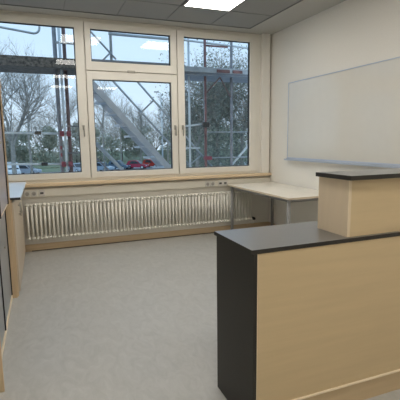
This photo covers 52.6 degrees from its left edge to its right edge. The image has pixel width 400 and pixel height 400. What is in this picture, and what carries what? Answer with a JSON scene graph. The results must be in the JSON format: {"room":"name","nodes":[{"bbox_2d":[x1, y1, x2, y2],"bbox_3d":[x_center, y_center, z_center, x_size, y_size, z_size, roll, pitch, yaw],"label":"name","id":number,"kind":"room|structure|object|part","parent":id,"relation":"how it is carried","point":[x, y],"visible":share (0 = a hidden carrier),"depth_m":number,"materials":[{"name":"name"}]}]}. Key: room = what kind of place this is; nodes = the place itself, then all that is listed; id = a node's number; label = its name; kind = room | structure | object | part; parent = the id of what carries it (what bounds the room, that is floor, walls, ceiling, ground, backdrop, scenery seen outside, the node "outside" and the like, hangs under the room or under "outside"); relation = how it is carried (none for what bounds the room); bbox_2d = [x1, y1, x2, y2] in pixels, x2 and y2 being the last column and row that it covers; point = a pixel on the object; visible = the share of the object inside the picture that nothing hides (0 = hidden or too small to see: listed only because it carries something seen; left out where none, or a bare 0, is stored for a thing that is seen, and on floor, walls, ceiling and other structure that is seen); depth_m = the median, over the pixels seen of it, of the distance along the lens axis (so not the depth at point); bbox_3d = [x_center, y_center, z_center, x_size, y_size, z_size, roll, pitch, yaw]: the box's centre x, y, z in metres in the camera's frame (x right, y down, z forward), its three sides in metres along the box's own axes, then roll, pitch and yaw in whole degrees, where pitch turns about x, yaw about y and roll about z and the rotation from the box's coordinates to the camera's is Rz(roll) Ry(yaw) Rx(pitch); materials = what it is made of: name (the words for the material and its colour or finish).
{"room":"reception office","nodes":[
{"label":"reception office","id":0,"kind":"room"},
{"bbox_2d":[0,10,268,244],"bbox_3d":[-0.934,-0.969,6.072,4.386,3.156,0.250,-4,9,-21],"label":"wall","id":1,"kind":"structure","parent":0,"point":[259,203],"depth_m":5.98,"materials":[{"name":"paint"}]},
{"bbox_2d":[0,12,258,183],"bbox_3d":[-0.951,-1.401,5.868,4.065,2.188,0.178,-4,9,-21],"label":"window","id":2,"kind":"structure","parent":1,"relation":"in","point":[180,34],"depth_m":6.23,"materials":[{"name":"beige plastic"}]},
{"bbox_2d":[0,14,90,181],"bbox_3d":[-2.185,-1.317,5.368,1.326,2.120,0.133,-4,9,-21],"label":"window","id":3,"kind":"structure","parent":2,"relation":"attached to","point":[77,26],"depth_m":5.51,"materials":[{"name":"beige plastic"}]},
{"bbox_2d":[83,21,176,74],"bbox_3d":[-0.966,-2.134,5.757,1.308,0.650,0.089,-4,9,-21],"label":"window","id":4,"kind":"structure","parent":2,"relation":"attached to","point":[90,65],"depth_m":5.72,"materials":[{"name":"beige plastic"}]},
{"bbox_2d":[86,71,178,177],"bbox_3d":[-0.945,-1.085,5.892,1.308,1.475,0.133,-4,9,-21],"label":"window","id":5,"kind":"structure","parent":2,"relation":"attached to","point":[91,76],"depth_m":5.87,"materials":[{"name":"beige plastic"}]},
{"bbox_2d":[25,190,255,240],"bbox_3d":[-0.725,0.227,6.106,3.494,0.574,0.154,-4,9,-21],"label":"radiator","id":6,"kind":"object","parent":1,"relation":"attached to","point":[211,207],"visible":0.98,"depth_m":6.06,"materials":[{"name":"beige metal"}]},
{"bbox_2d":[21,177,269,197],"bbox_3d":[-0.764,-0.195,6.074,4.164,0.116,0.076,-4,9,-21],"label":"duct","id":7,"kind":"object","parent":1,"relation":"attached to","point":[101,189],"visible":0.99,"depth_m":5.97,"materials":[{"name":"plastic"}]},
{"bbox_2d":[24,191,30,196],"bbox_3d":[-2.323,-0.081,5.440,0.080,0.084,0.015,-4,9,-21],"label":"socket","id":8,"kind":"object","parent":7,"relation":"attached to","point":[26,193],"depth_m":5.44,"materials":[{"name":"plastic"}]},
{"bbox_2d":[31,190,36,196],"bbox_3d":[-2.244,-0.086,5.471,0.080,0.084,0.015,-4,9,-21],"label":"socket","id":9,"kind":"object","parent":7,"relation":"attached to","point":[33,192],"depth_m":5.47,"materials":[{"name":"plastic"}]},
{"bbox_2d":[39,190,44,195],"bbox_3d":[-2.152,-0.093,5.509,0.080,0.084,0.011,-4,9,-21],"label":"socket","id":10,"kind":"object","parent":7,"relation":"attached to","point":[41,192],"depth_m":5.50,"materials":[{"name":"plastic"}]},
{"bbox_2d":[205,181,209,186],"bbox_3d":[0.121,-0.252,6.382,0.080,0.084,0.015,-4,9,-21],"label":"socket","id":11,"kind":"object","parent":7,"relation":"attached to","point":[207,183],"depth_m":6.38,"materials":[{"name":"plastic"}]},
{"bbox_2d":[25,222,267,251],"bbox_3d":[-0.867,0.561,6.174,4.386,0.098,0.015,-4,9,-21],"label":"baseboard","id":12,"kind":"structure","parent":1,"relation":"attached to","point":[41,246],"depth_m":6.12,"materials":[{"name":"brown wood"}]},
{"bbox_2d":[25,173,271,187],"bbox_3d":[-0.863,-0.296,6.009,4.386,0.042,0.095,-4,9,-21],"label":"window sill","id":13,"kind":"structure","parent":1,"relation":"attached to","point":[247,174],"depth_m":5.96,"materials":[{"name":"brown wood"}]},
{"bbox_2d":[260,33,270,172],"bbox_3d":[1.059,-1.548,6.603,0.145,2.216,0.070,-4,9,-21],"label":"column","id":14,"kind":"structure","parent":1,"relation":"attached to","point":[265,38],"depth_m":6.57,"materials":[{"name":"paint"}]},
{"bbox_2d":[0,0,345,34],"bbox_3d":[0.602,-2.061,1.890,4.386,0.206,8.790,-4,9,-21],"label":"ceiling","id":15,"kind":"structure","parent":0,"point":[132,8],"depth_m":5.28,"materials":[{"name":"tile"}]},
{"bbox_2d":[0,0,302,28],"bbox_3d":[0.463,-1.911,1.590,3.892,0.010,8.300,-4,9,-21],"label":"grid","id":16,"kind":"object","parent":15,"relation":"attached to","point":[3,0],"visible":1,"depth_m":5.32,"materials":[{"name":"grey metal"}]},
{"bbox_2d":[181,0,246,11],"bbox_3d":[0.199,-2.389,4.844,0.677,0.014,0.677,-4,9,-21],"label":"recessed light","id":17,"kind":"object","parent":15,"relation":"in","point":[217,5],"visible":1,"depth_m":4.99,"materials":[{"name":"white plastic"}]},
{"bbox_2d":[0,233,399,399],"bbox_3d":[0.671,1.241,2.310,4.686,0.150,8.940,-4,9,-21],"label":"floor","id":18,"kind":"structure","parent":0,"point":[132,320],"depth_m":3.34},
{"bbox_2d":[0,84,17,391],"bbox_3d":[-1.740,0.050,2.971,0.517,2.072,1.637,-4,9,-21],"label":"tall cabinet","id":19,"kind":"object","parent":18,"relation":"on","point":[8,280],"visible":1,"depth_m":3.59,"materials":[{"name":"brown wood"}]},
{"bbox_3d":[-1.445,0.168,2.229,0.517,2.050,0.022,-4,9,-21],"label":"panel","id":20,"kind":"part","parent":19,"relation":"part of","materials":[{"name":"brown wood"}]},
{"bbox_3d":[-1.405,0.645,2.757,0.021,0.860,0.772,-4,9,-21],"label":"door","id":21,"kind":"part","parent":19,"relation":"part of","materials":[{"name":"grey paint"}]},
{"bbox_3d":[-1.677,-0.466,3.349,0.021,1.108,0.779,-4,9,-21],"label":"door","id":22,"kind":"part","parent":19,"relation":"part of","materials":[{"name":"grey paint"}]},
{"bbox_3d":[-1.694,0.540,3.486,0.021,0.860,0.779,-4,9,-21],"label":"door","id":23,"kind":"part","parent":19,"relation":"part of","materials":[{"name":"grey paint"}]},
{"bbox_3d":[-2.034,-0.046,3.717,0.517,2.050,0.022,-4,9,-21],"label":"panel","id":24,"kind":"part","parent":19,"relation":"part of","materials":[{"name":"brown wood"}]},
{"bbox_2d":[9,182,25,295],"bbox_3d":[-2.291,0.369,4.587,0.610,0.979,1.655,-4,9,-21],"label":"base cabinet","id":25,"kind":"object","parent":18,"relation":"on","point":[16,189],"visible":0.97,"depth_m":4.25,"materials":[{"name":"wood"}]},
{"bbox_3d":[-2.037,0.489,3.832,0.525,0.957,0.020,-4,9,-21],"label":"panel","id":26,"kind":"part","parent":25,"relation":"part of","materials":[{"name":"brown wood"}]},
{"bbox_3d":[-1.930,0.410,4.295,0.016,0.885,0.803,-4,9,-21],"label":"door","id":27,"kind":"part","parent":25,"relation":"part of","materials":[{"name":"brown wood"}]},
{"bbox_2d":[9,182,25,197],"bbox_3d":[-2.297,-0.104,4.518,0.610,0.020,1.652,-4,9,-21],"label":"countertop","id":28,"kind":"structure","parent":25,"relation":"on","point":[16,189],"depth_m":4.53,"materials":[{"name":"grey laminate"}]},
{"bbox_3d":[-2.223,0.304,5.035,0.016,0.885,0.786,-4,9,-21],"label":"door","id":29,"kind":"part","parent":25,"relation":"part of","materials":[{"name":"brown wood"}]},
{"bbox_2d":[34,232,213,250],"bbox_3d":[-0.581,0.586,6.279,3.750,0.011,0.004,-4,9,-21],"label":"joint","id":30,"kind":"object","parent":18,"relation":"on","point":[211,232],"visible":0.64,"depth_m":6.04,"materials":[{"name":"brown wood"}]},
{"bbox_2d":[228,182,318,229],"bbox_3d":[1.137,0.230,5.878,0.805,0.790,1.733,-4,9,-21],"label":"work table","id":31,"kind":"object","parent":18,"relation":"on","point":[282,192],"visible":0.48,"depth_m":5.69,"materials":[{"name":"beige wood"}]},
{"bbox_3d":[0.513,0.153,6.483,0.048,0.756,0.048,-4,9,-21],"label":"leg","id":32,"kind":"part","parent":31,"relation":"part of","materials":[{"name":"silver metal"}]},
{"bbox_3d":[1.192,0.116,6.678,0.048,0.756,0.048,-4,9,-21],"label":"leg","id":33,"kind":"part","parent":31,"relation":"part of","materials":[{"name":"silver metal"}]},
{"bbox_3d":[1.142,-0.115,5.800,0.735,0.040,1.570,-4,9,-21],"label":"frame","id":34,"kind":"part","parent":31,"relation":"part of","materials":[{"name":"silver metal"}]},
{"bbox_3d":[1.094,0.364,5.014,0.048,0.756,0.048,-4,9,-21],"label":"leg","id":35,"kind":"part","parent":31,"relation":"part of","materials":[{"name":"silver metal"}]},
{"bbox_2d":[214,221,399,399],"bbox_3d":[1.146,0.626,2.578,2.096,0.976,0.459,-4,9,-21],"label":"counter","id":36,"kind":"object","parent":18,"relation":"on","point":[305,311],"depth_m":2.17,"materials":[{"name":"laminate"}]},
{"bbox_3d":[0.191,0.702,2.214,0.018,0.956,0.446,-4,9,-21],"label":"panel","id":37,"kind":"part","parent":36,"relation":"part of","materials":[{"name":"laminate"}]},
{"bbox_2d":[215,221,399,249],"bbox_3d":[1.139,0.153,2.511,2.092,0.021,0.449,-4,9,-21],"label":"countertop","id":38,"kind":"structure","parent":36,"relation":"on","point":[273,236],"depth_m":2.21,"materials":[{"name":"grey laminate"}]},
{"bbox_2d":[316,168,399,236],"bbox_3d":[1.425,-0.027,2.497,1.510,0.331,0.290,-4,9,-21],"label":"raised counter section","id":39,"kind":"object","parent":36,"relation":"on","point":[351,203],"depth_m":2.21,"materials":[{"name":"laminate"}]},
{"bbox_3d":[0.744,0.030,2.252,0.019,0.308,0.249,-4,9,-21],"label":"panel","id":40,"kind":"part","parent":39,"relation":"part of","materials":[{"name":"brown wood"}]},
{"bbox_3d":[1.456,-0.002,2.406,1.420,0.308,0.018,-4,9,-21],"label":"panel","id":41,"kind":"part","parent":39,"relation":"part of","materials":[{"name":"brown wood"}]},
{"bbox_2d":[268,0,399,224],"bbox_3d":[2.761,-0.640,2.866,0.150,3.356,8.940,-4,9,-21],"label":"wall","id":42,"kind":"structure","parent":0,"point":[348,34],"depth_m":5.56,"materials":[{"name":"paint"}]},
{"bbox_2d":[284,56,399,167],"bbox_3d":[1.870,-0.993,4.796,0.078,1.157,3.000,-4,9,-21],"label":"whiteboard","id":43,"kind":"object","parent":42,"relation":"attached to","point":[351,116],"visible":1,"depth_m":4.97,"materials":[{"name":"white ceramic"}]},
{"bbox_2d":[284,158,399,167],"bbox_3d":[1.877,-0.436,4.878,0.078,0.031,3.000,-4,9,-21],"label":"tray","id":44,"kind":"object","parent":43,"relation":"on","point":[319,160],"depth_m":4.95,"materials":[{"name":"silver metal"}]},
{"label":"outside","id":45,"kind":"structure","parent":0,"visible":0},
{"bbox_2d":[21,162,245,173],"bbox_3d":[3.142,-1.984,47.204,180.000,0.300,72.750,-4,9,-21],"label":"ground","id":46,"kind":"structure","parent":45,"point":[150,167],"depth_m":71.22,"materials":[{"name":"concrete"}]},
{"bbox_2d":[7,162,20,173],"bbox_3d":[-26.364,-4.165,56.224,1.644,2.100,4.230,-8,11,-41],"label":"van","id":47,"kind":"object","parent":46,"relation":"on","point":[9,167],"visible":0.3,"depth_m":54.94,"materials":[{"name":"white paint"}]},
{"bbox_2d":[0,37,60,173],"bbox_3d":[-11.251,-4.044,23.852,7.097,11.007,6.057,-1,8,-5],"label":"bare tree","id":48,"kind":"object","parent":46,"relation":"on","point":[12,141],"visible":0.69,"depth_m":23.74,"materials":[{"name":"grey plant"}]},
{"bbox_2d":[19,165,41,173],"bbox_3d":[-26.259,-4.656,61.631,3.745,1.480,1.794,0,8,4],"label":"car","id":49,"kind":"object","parent":46,"relation":"on","point":[23,168],"visible":0.61,"depth_m":60.83,"materials":[{"name":"silver metal"}]},
{"bbox_2d":[0,73,63,172],"bbox_3d":[-13.819,-5.641,33.115,6.390,11.504,4.671,5,10,34],"label":"bare tree","id":50,"kind":"object","parent":46,"relation":"on","point":[20,80],"visible":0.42,"depth_m":32.44,"materials":[{"name":"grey plant"}]},
{"bbox_2d":[42,168,65,171],"bbox_3d":[-30.828,-4.817,67.941,16.000,0.060,9.000,-4,9,-21],"label":"verge","id":51,"kind":"structure","parent":46,"relation":"on","point":[45,169],"depth_m":69.49,"materials":[{"name":"green plant"}]},
{"bbox_2d":[35,87,76,171],"bbox_3d":[-17.578,-8.650,51.995,6.637,12.005,6.962,2,9,19],"label":"bare tree","id":52,"kind":"object","parent":46,"relation":"on","point":[74,103],"visible":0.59,"depth_m":51.13,"materials":[{"name":"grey plant"}]},
{"bbox_2d":[68,163,80,171],"bbox_3d":[-19.508,-5.127,64.231,3.745,1.480,1.794,6,11,38],"label":"car","id":53,"kind":"object","parent":46,"relation":"on","point":[76,166],"visible":0.47,"depth_m":63.39,"materials":[{"name":"silver metal"}]},
{"bbox_2d":[64,78,119,169],"bbox_3d":[-12.758,-9.183,50.062,8.001,13.502,6.648,-2,9,-8],"label":"bare tree","id":54,"kind":"object","parent":46,"relation":"on","point":[105,86],"visible":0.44,"depth_m":49.92,"materials":[{"name":"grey plant"}]},
{"bbox_2d":[97,162,114,170],"bbox_3d":[-15.762,-5.388,65.676,3.645,1.480,1.794,4,10,28],"label":"car","id":55,"kind":"object","parent":46,"relation":"on","point":[100,166],"visible":0.7,"depth_m":65.01,"materials":[{"name":"blue paint"}]},
{"bbox_2d":[100,95,133,160],"bbox_3d":[-14.084,-12.536,72.757,8.206,13.503,6.792,-6,10,-33],"label":"bare tree","id":56,"kind":"object","parent":46,"relation":"on","point":[121,103],"visible":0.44,"depth_m":72.49,"materials":[{"name":"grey plant"}]},
{"bbox_2d":[108,160,130,168],"bbox_3d":[-13.972,-6.022,69.549,3.745,1.550,1.794,1,9,14],"label":"car","id":57,"kind":"object","parent":46,"relation":"on","point":[125,166],"visible":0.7,"depth_m":69.00,"materials":[{"name":"blue paint"}]},
{"bbox_2d":[0,26,247,171],"bbox_3d":[-1.316,-0.215,7.554,8.200,7.960,0.918,-4,9,-21],"label":"scaffolding","id":58,"kind":"object","parent":46,"relation":"on","point":[65,66],"visible":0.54,"depth_m":6.84,"materials":[{"name":"grey metal"}]},
{"bbox_3d":[-3.479,-1.049,6.285,2.771,0.090,0.035,-4,9,-21],"label":"guard rail","id":59,"kind":"part","parent":58,"relation":"part of","materials":[{"name":"metal"}]},
{"bbox_3d":[-3.473,-0.559,6.357,2.771,0.110,0.035,-4,9,-21],"label":"guard rail","id":60,"kind":"part","parent":58,"relation":"part of","materials":[{"name":"metal"}]},
{"bbox_3d":[-2.140,-2.563,6.619,0.420,0.039,0.039,-4,9,-21],"label":"guard rail","id":61,"kind":"part","parent":58,"relation":"part of","materials":[{"name":"metal"}]},
{"bbox_3d":[-1.132,-2.302,6.865,1.680,0.095,0.020,-4,9,-21],"label":"edge rail","id":62,"kind":"part","parent":58,"relation":"part of","materials":[{"name":"grey metal"}]},
{"bbox_3d":[-0.967,-2.830,7.023,1.230,0.056,0.046,-4,9,-21],"label":"guard rail","id":63,"kind":"part","parent":58,"relation":"part of","materials":[{"name":"metal"}]},
{"bbox_2d":[93,81,211,169],"bbox_3d":[-0.885,-0.944,8.184,2.777,3.211,0.647,-4,9,-21],"label":"stair","id":64,"kind":"structure","parent":58,"relation":"attached to","point":[102,99],"depth_m":7.75,"materials":[{"name":"metal"}]},
{"bbox_3d":[-0.795,-1.324,7.871,2.120,2.306,0.038,-4,9,-21],"label":"handrail","id":65,"kind":"part","parent":64,"relation":"part of","materials":[{"name":"metal"}]},
{"bbox_3d":[-0.498,-1.491,7.965,1.906,2.075,0.038,-4,9,-21],"label":"handrail","id":66,"kind":"part","parent":64,"relation":"part of","materials":[{"name":"metal"}]},
{"bbox_3d":[-0.143,-1.393,7.555,0.504,0.093,0.033,-4,9,-21],"label":"guard rail","id":67,"kind":"part","parent":58,"relation":"part of","materials":[{"name":"metal"}]},
{"bbox_3d":[1.031,-2.913,7.801,3.101,0.160,0.035,-4,9,-21],"label":"guard rail","id":68,"kind":"part","parent":58,"relation":"part of","materials":[{"name":"metal"}]},
{"bbox_3d":[1.140,-2.433,7.745,3.200,0.090,0.020,-4,9,-21],"label":"edge rail","id":69,"kind":"part","parent":58,"relation":"part of","materials":[{"name":"metal"}]},
{"bbox_3d":[0.300,-2.854,7.521,0.470,0.031,0.031,-4,9,-21],"label":"guard rail","id":70,"kind":"part","parent":58,"relation":"part of","materials":[{"name":"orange metal"}]},
{"bbox_3d":[0.431,-2.368,7.450,0.260,0.055,0.022,-4,9,-21],"label":"hook plate","id":71,"kind":"part","parent":58,"relation":"part of","materials":[{"name":"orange metal"}]},
{"bbox_3d":[1.302,-1.368,8.130,2.560,0.028,0.023,-4,9,-21],"label":"guard rail","id":72,"kind":"part","parent":58,"relation":"part of","materials":[{"name":"metal"}]},
{"bbox_3d":[1.318,-0.883,8.206,2.540,0.033,0.025,-4,9,-21],"label":"guard rail","id":73,"kind":"part","parent":58,"relation":"part of","materials":[{"name":"metal"}]},
{"bbox_3d":[0.701,-2.387,7.554,0.200,0.055,0.022,-4,9,-21],"label":"hook plate","id":74,"kind":"part","parent":58,"relation":"part of","materials":[{"name":"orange metal"}]},
{"bbox_2d":[127,160,148,168],"bbox_3d":[-10.993,-6.195,70.704,3.745,1.480,1.794,1,9,9],"label":"car","id":75,"kind":"object","parent":46,"relation":"on","point":[134,163],"visible":0.96,"depth_m":69.95,"materials":[{"name":"paint"}]},
{"bbox_2d":[123,101,154,161],"bbox_3d":[-12.330,-12.892,78.415,7.191,12.505,8.644,-4,9,-21],"label":"bare tree","id":76,"kind":"object","parent":46,"relation":"on","point":[140,115],"visible":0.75,"depth_m":77.98,"materials":[{"name":"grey plant"}]},
{"bbox_2d":[143,159,155,166],"bbox_3d":[-8.748,-6.667,73.692,3.645,1.480,1.794,3,9,23],"label":"car","id":77,"kind":"object","parent":46,"relation":"on","point":[147,161],"visible":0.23,"depth_m":73.01,"materials":[{"name":"red paint"}]},
{"bbox_2d":[154,91,163,157],"bbox_3d":[-5.771,-9.351,57.131,1.128,11.580,0.280,-4,9,-21],"label":"street lamp","id":78,"kind":"object","parent":46,"relation":"on","point":[154,91],"visible":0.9,"depth_m":57.09,"materials":[{"name":"metal"}]},
{"bbox_2d":[150,94,169,162],"bbox_3d":[-5.535,-12.536,72.034,6.659,13.503,7.374,0,9,7],"label":"bare tree","id":79,"kind":"object","parent":46,"relation":"on","point":[166,94],"visible":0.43,"depth_m":71.61,"materials":[{"name":"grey plant"}]},
{"bbox_2d":[168,126,215,166],"bbox_3d":[-0.507,-5.629,48.933,6.498,6.732,4.801,-6,10,-32],"label":"bush","id":80,"kind":"object","parent":46,"relation":"on","point":[195,137],"visible":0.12,"depth_m":48.74,"materials":[{"name":"green plant"}]},
{"bbox_2d":[149,66,239,166],"bbox_3d":[-0.522,-5.194,32.379,7.218,10.514,7.235,-2,8,-6],"label":"leafy tree","id":81,"kind":"object","parent":46,"relation":"on","point":[211,108],"visible":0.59,"depth_m":31.35,"materials":[{"name":"green plant"}]},
{"bbox_2d":[156,39,247,166],"bbox_3d":[1.129,-6.963,33.794,10.048,13.553,9.162,-4,9,-21],"label":"leafy tree","id":82,"kind":"object","parent":46,"relation":"on","point":[215,54],"visible":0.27,"depth_m":32.94,"materials":[{"name":"green plant"}]},
{"bbox_2d":[187,126,237,165],"bbox_3d":[1.612,-6.407,52.847,6.561,7.076,4.690,-4,9,-21],"label":"bush","id":83,"kind":"object","parent":46,"relation":"on","point":[209,135],"visible":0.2,"depth_m":52.62,"materials":[{"name":"green plant"}]},
{"bbox_2d":[196,48,247,165],"bbox_3d":[3.406,-6.334,34.207,8.786,12.129,8.626,2,9,16],"label":"leafy tree","id":84,"kind":"object","parent":46,"relation":"on","point":[245,113],"visible":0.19,"depth_m":33.56,"materials":[{"name":"green plant"}]},
{"bbox_2d":[215,126,246,165],"bbox_3d":[5.243,-7.287,57.526,6.594,7.301,5.025,-4,9,-21],"label":"bush","id":85,"kind":"object","parent":46,"relation":"on","point":[234,136],"visible":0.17,"depth_m":57.08,"materials":[{"name":"green plant"}]},
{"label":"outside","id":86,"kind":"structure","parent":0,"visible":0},
{"bbox_2d":[16,149,246,168],"bbox_3d":[-25.703,-14.586,133.663,230.000,0.550,111.000,-4,9,-21],"label":"lawn","id":87,"kind":"structure","parent":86,"point":[125,160],"depth_m":99.98,"materials":[{"name":"green plant"}]},
{"bbox_2d":[5,134,23,161],"bbox_3d":[-38.042,-10.021,79.005,6.746,7.294,5.841,-4,9,-21],"label":"shrub","id":88,"kind":"object","parent":87,"relation":"on","point":[8,146],"visible":0.35,"depth_m":79.08,"materials":[{"name":"green plant"}]},
{"bbox_2d":[4,109,27,143],"bbox_3d":[-42.827,-13.773,88.683,11.978,12.012,10.399,-4,9,-21],"label":"bare tree","id":89,"kind":"object","parent":87,"relation":"on","point":[13,122],"visible":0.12,"depth_m":89.33,"materials":[{"name":"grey plant"}]},
{"bbox_2d":[9,129,40,162],"bbox_3d":[-35.306,-10.276,80.751,6.831,7.517,5.091,-4,9,-21],"label":"shrub","id":90,"kind":"object","parent":87,"relation":"on","point":[23,138],"visible":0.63,"depth_m":80.44,"materials":[{"name":"green plant"}]},
{"bbox_2d":[10,107,56,153],"bbox_3d":[-37.966,-15.973,96.729,14.790,13.883,13.833,-4,9,-21],"label":"bare tree","id":91,"kind":"object","parent":87,"relation":"on","point":[32,120],"visible":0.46,"depth_m":95.38,"materials":[{"name":"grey plant"}]},
{"bbox_2d":[35,125,59,162],"bbox_3d":[-31.340,-11.311,83.738,6.001,8.362,5.474,-4,9,-21],"label":"shrub","id":92,"kind":"object","parent":87,"relation":"on","point":[49,139],"visible":0.87,"depth_m":83.21,"materials":[{"name":"green plant"}]},
{"bbox_2d":[63,122,79,162],"bbox_3d":[-26.941,-12.098,86.594,6.191,9.218,5.716,-4,9,-21],"label":"shrub","id":93,"kind":"object","parent":87,"relation":"on","point":[73,129],"visible":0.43,"depth_m":85.91,"materials":[{"name":"green plant"}]},
{"bbox_2d":[62,117,112,141],"bbox_3d":[-29.316,-16.380,102.688,15.277,12.711,11.606,-4,9,-21],"label":"bare tree","id":94,"kind":"object","parent":87,"relation":"on","point":[70,117],"visible":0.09,"depth_m":102.64,"materials":[{"name":"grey plant"}]},
{"bbox_2d":[95,127,115,161],"bbox_3d":[-22.263,-11.966,89.236,7.069,8.020,5.691,-4,9,-21],"label":"shrub","id":95,"kind":"object","parent":87,"relation":"on","point":[106,146],"visible":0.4,"depth_m":88.92,"materials":[{"name":"green plant"}]},
{"bbox_2d":[95,113,119,155],"bbox_3d":[-21.752,-15.755,100.156,11.433,12.029,11.360,-4,9,-21],"label":"bare tree","id":96,"kind":"object","parent":87,"relation":"on","point":[116,130],"visible":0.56,"depth_m":99.55,"materials":[{"name":"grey plant"}]},
{"bbox_2d":[106,128,137,160],"bbox_3d":[-17.694,-12.745,92.528,7.028,8.385,5.372,-4,9,-21],"label":"shrub","id":97,"kind":"object","parent":87,"relation":"on","point":[124,141],"visible":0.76,"depth_m":92.42,"materials":[{"name":"green plant"}]},
{"bbox_2d":[106,111,157,142],"bbox_3d":[-18.415,-17.878,106.860,15.407,14.178,14.619,-4,9,-21],"label":"bare tree","id":98,"kind":"object","parent":87,"relation":"on","point":[138,111],"visible":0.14,"depth_m":105.83,"materials":[{"name":"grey plant"}]},
{"bbox_2d":[132,124,153,158],"bbox_3d":[-13.075,-13.282,94.920,5.800,8.814,5.485,-4,9,-21],"label":"shrub","id":99,"kind":"object","parent":87,"relation":"on","point":[144,131],"visible":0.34,"depth_m":94.41,"materials":[{"name":"green plant"}]},
{"bbox_2d":[134,110,169,149],"bbox_3d":[-10.765,-17.000,103.671,14.619,13.166,13.212,-4,9,-21],"label":"bare tree","id":100,"kind":"object","parent":87,"relation":"on","point":[151,120],"visible":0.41,"depth_m":103.35,"materials":[{"name":"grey plant"}]},
{"bbox_2d":[158,129,170,159],"bbox_3d":[-7.350,-13.269,97.835,5.969,7.639,5.050,-4,9,-21],"label":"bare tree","id":101,"kind":"object","parent":87,"relation":"on","point":[164,134],"visible":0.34,"depth_m":97.09,"materials":[{"name":"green plant"}]},
{"bbox_2d":[207,124,225,158],"bbox_3d":[3.297,-13.485,94.953,7.055,8.761,6.220,-4,9,-21],"label":"shrub","id":102,"kind":"object","parent":87,"relation":"on","point":[210,124],"visible":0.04,"depth_m":94.29,"materials":[{"name":"green plant"}]},
{"bbox_2d":[223,129,246,156],"bbox_3d":[9.234,-13.491,98.248,6.480,7.529,6.083,-4,9,-21],"label":"shrub","id":103,"kind":"object","parent":87,"relation":"on","point":[240,129],"visible":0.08,"depth_m":98.15,"materials":[{"name":"green plant"}]}
]}

